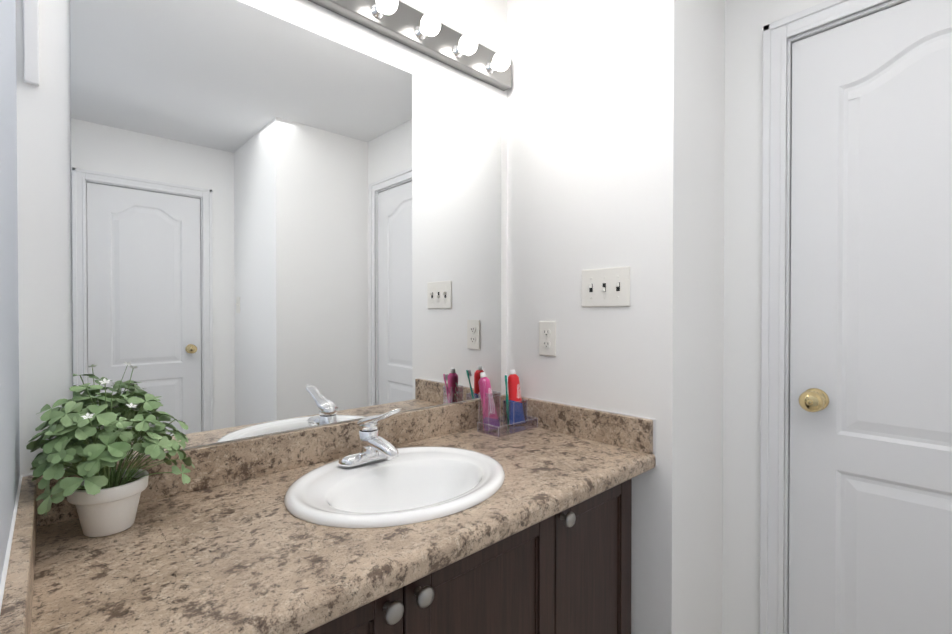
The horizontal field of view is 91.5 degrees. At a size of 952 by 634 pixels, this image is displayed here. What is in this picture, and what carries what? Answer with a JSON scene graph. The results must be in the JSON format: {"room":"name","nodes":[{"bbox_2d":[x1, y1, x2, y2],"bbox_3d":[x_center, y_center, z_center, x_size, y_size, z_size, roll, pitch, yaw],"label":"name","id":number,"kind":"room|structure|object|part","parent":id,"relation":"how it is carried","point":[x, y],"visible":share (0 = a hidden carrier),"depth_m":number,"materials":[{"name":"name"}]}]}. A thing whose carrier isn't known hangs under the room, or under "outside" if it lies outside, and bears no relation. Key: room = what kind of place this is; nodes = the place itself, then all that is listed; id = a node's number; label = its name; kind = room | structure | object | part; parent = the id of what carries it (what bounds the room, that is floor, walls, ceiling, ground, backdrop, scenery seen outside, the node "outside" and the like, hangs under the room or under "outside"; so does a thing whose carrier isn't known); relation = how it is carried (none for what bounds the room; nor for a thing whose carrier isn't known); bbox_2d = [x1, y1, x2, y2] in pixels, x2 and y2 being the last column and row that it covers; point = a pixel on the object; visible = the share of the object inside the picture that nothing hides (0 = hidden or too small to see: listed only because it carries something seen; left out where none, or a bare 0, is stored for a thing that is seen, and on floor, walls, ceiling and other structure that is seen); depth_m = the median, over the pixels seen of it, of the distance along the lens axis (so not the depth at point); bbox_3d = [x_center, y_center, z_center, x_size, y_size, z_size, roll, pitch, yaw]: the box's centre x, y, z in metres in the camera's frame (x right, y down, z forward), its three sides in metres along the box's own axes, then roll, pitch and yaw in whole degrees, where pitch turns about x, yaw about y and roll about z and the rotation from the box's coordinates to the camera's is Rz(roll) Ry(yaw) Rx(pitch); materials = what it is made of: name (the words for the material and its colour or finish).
{"room":"bathroom","nodes":[
{"label":"bathroom","id":0,"kind":"room"},
{"bbox_2d":[0,0,19,582],"bbox_3d":[0.019,0.046,-0.155,0.100,2.400,2.600,0,1,-43],"label":"wall","id":1,"kind":"structure","parent":0,"point":[9,413],"depth_m":0.64,"materials":[{"name":"white paint"}]},
{"bbox_2d":[0,478,39,633],"bbox_3d":[-0.612,0.336,0.627,0.020,0.090,0.552,0,1,-43],"label":"backsplash","id":2,"kind":"structure","parent":1,"relation":"attached to","point":[18,609],"depth_m":0.57,"materials":[{"name":"beige stone"}]},
{"bbox_2d":[16,0,72,475],"bbox_3d":[-0.831,-0.157,0.896,0.073,0.886,0.100,0,1,-43],"label":"wall","id":3,"kind":"structure","parent":0,"point":[44,236],"depth_m":0.86,"materials":[{"name":"white paint"}]},
{"bbox_2d":[23,0,38,85],"bbox_3d":[-0.805,-0.793,0.838,0.020,0.740,0.012,0,1,-43],"label":"trim strip","id":4,"kind":"object","parent":3,"relation":"attached to","point":[31,36],"visible":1,"depth_m":0.84,"materials":[{"name":"white wood"}]},
{"bbox_2d":[22,394,506,525],"bbox_3d":[-0.347,0.331,1.260,1.268,0.090,0.020,0,1,-43],"label":"backsplash","id":5,"kind":"structure","parent":3,"relation":"attached to","point":[216,464],"depth_m":1.13,"materials":[{"name":"beige stone"}]},
{"bbox_2d":[70,0,506,458],"bbox_3d":[-0.361,-0.269,1.322,1.198,1.102,0.106,0,1,-43],"label":"mirror","id":6,"kind":"object","parent":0,"point":[279,225],"depth_m":1.13,"materials":[{"name":"clear glass"}]},
{"bbox_2d":[399,0,506,52],"bbox_3d":[-0.092,-1.043,1.567,0.459,0.208,0.100,0,1,-43],"label":"wall","id":7,"kind":"structure","parent":0,"point":[486,20],"depth_m":1.58,"materials":[{"name":"white paint"}]},
{"bbox_2d":[308,0,510,90],"bbox_3d":[-0.307,-0.858,1.219,1.220,0.096,0.122,0,1,-43],"label":"sconce","id":8,"kind":"object","parent":7,"relation":"attached to","point":[430,35],"visible":1,"depth_m":1.38,"materials":[{"name":"silver metal"}]},
{"bbox_2d":[507,0,724,633],"bbox_3d":[0.492,0.030,1.629,0.465,2.400,0.613,0,1,-43],"label":"wall","id":9,"kind":"structure","parent":0,"point":[615,132],"depth_m":1.38,"materials":[{"name":"white paint"}]},
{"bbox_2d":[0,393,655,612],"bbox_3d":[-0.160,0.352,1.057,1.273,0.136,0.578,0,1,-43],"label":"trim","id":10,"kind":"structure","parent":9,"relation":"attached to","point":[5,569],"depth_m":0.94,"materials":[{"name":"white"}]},
{"bbox_2d":[539,321,555,355],"bbox_3d":[0.238,0.072,1.555,0.010,0.116,0.072,0,1,-43],"label":"electrical outlet","id":11,"kind":"object","parent":9,"relation":"attached to","point":[547,338],"visible":1,"depth_m":1.55,"materials":[{"name":"white plastic"}]},
{"bbox_2d":[508,394,652,453],"bbox_3d":[0.301,0.329,1.477,0.020,0.090,0.538,0,1,-43],"label":"backsplash","id":12,"kind":"structure","parent":9,"relation":"attached to","point":[635,433],"depth_m":1.40,"materials":[{"name":"beige stone"}]},
{"bbox_2d":[582,266,629,306],"bbox_3d":[0.382,-0.089,1.390,0.019,0.116,0.165,0,1,-43],"label":"switch plate","id":13,"kind":"object","parent":9,"relation":"attached to","point":[605,287],"visible":1,"depth_m":1.39,"materials":[{"name":"white plastic"}]},
{"bbox_2d":[722,0,826,633],"bbox_3d":[1.157,0.034,1.176,0.100,2.400,0.955,0,1,-43],"label":"wall","id":14,"kind":"structure","parent":0,"point":[746,21],"depth_m":1.45,"materials":[{"name":"white paint"}]},
{"bbox_2d":[760,0,909,633],"bbox_3d":[1.205,0.182,1.113,0.116,2.106,0.892,0,1,-43],"label":"door frame","id":15,"kind":"structure","parent":14,"relation":"attached to","point":[781,36],"depth_m":1.38,"materials":[{"name":"white wood"}]},
{"bbox_2d":[789,0,951,633],"bbox_3d":[1.196,0.213,1.105,0.035,2.028,0.754,0,1,-43],"label":"door","id":16,"kind":"structure","parent":14,"relation":"in","point":[870,519],"depth_m":1.23,"materials":[{"name":"white paint"}]},
{"bbox_2d":[798,388,828,411],"bbox_3d":[0.943,0.235,1.301,0.071,0.064,0.064,0,1,-43],"label":"door knob","id":17,"kind":"object","parent":16,"relation":"attached to","point":[813,400],"depth_m":1.28,"materials":[{"name":"gold metal"}]},
{"bbox_3d":[0.625,1.266,0.481,1.838,0.050,2.700,0,1,-43],"label":"floor","id":18,"kind":"structure","parent":0,"visible":0},
{"bbox_2d":[320,482,631,633],"bbox_3d":[-0.169,0.828,1.072,1.268,0.815,0.544,0,1,-43],"label":"bathroom vanity","id":19,"kind":"object","parent":18,"relation":"on","point":[570,574],"depth_m":1.03,"materials":[{"name":"brown wood"}]},
{"bbox_2d":[36,422,655,633],"bbox_3d":[-0.162,0.398,1.060,1.268,0.042,0.565,0,1,-43],"label":"countertop","id":20,"kind":"structure","parent":19,"relation":"on","point":[305,549],"depth_m":0.81,"materials":[{"name":"beige stone"}]},
{"bbox_2d":[26,365,194,536],"bbox_3d":[-0.642,0.236,0.835,0.242,0.284,0.214,0,1,-43],"label":"plant","id":21,"kind":"object","parent":20,"relation":"on","point":[101,497],"visible":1,"depth_m":0.79,"materials":[{"name":"green plant"}]},
{"bbox_3d":[-0.657,0.335,0.832,0.116,0.088,0.116,0,1,-43],"label":"pot","id":22,"kind":"part","parent":21,"relation":"part of","materials":[{"name":"white ceramic"}]},
{"bbox_2d":[284,446,504,527],"bbox_3d":[-0.169,0.444,1.068,0.512,0.166,0.432,0,1,-43],"label":"sink","id":23,"kind":"object","parent":20,"relation":"in","point":[424,486],"depth_m":1.09,"materials":[{"name":"white ceramic"}]},
{"bbox_2d":[338,408,400,466],"bbox_3d":[-0.237,0.287,1.140,0.158,0.148,0.165,0,1,-43],"label":"faucet","id":24,"kind":"object","parent":23,"relation":"on","point":[374,450],"depth_m":1.15,"materials":[{"name":"silver metal"}]},
{"bbox_2d":[477,370,537,437],"bbox_3d":[0.102,0.275,1.532,0.196,0.194,0.099,0,1,-43],"label":"toothbrush holder","id":25,"kind":"object","parent":20,"relation":"on","point":[516,419],"visible":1,"depth_m":1.51,"materials":[{"name":"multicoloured plastic"}]}
]}

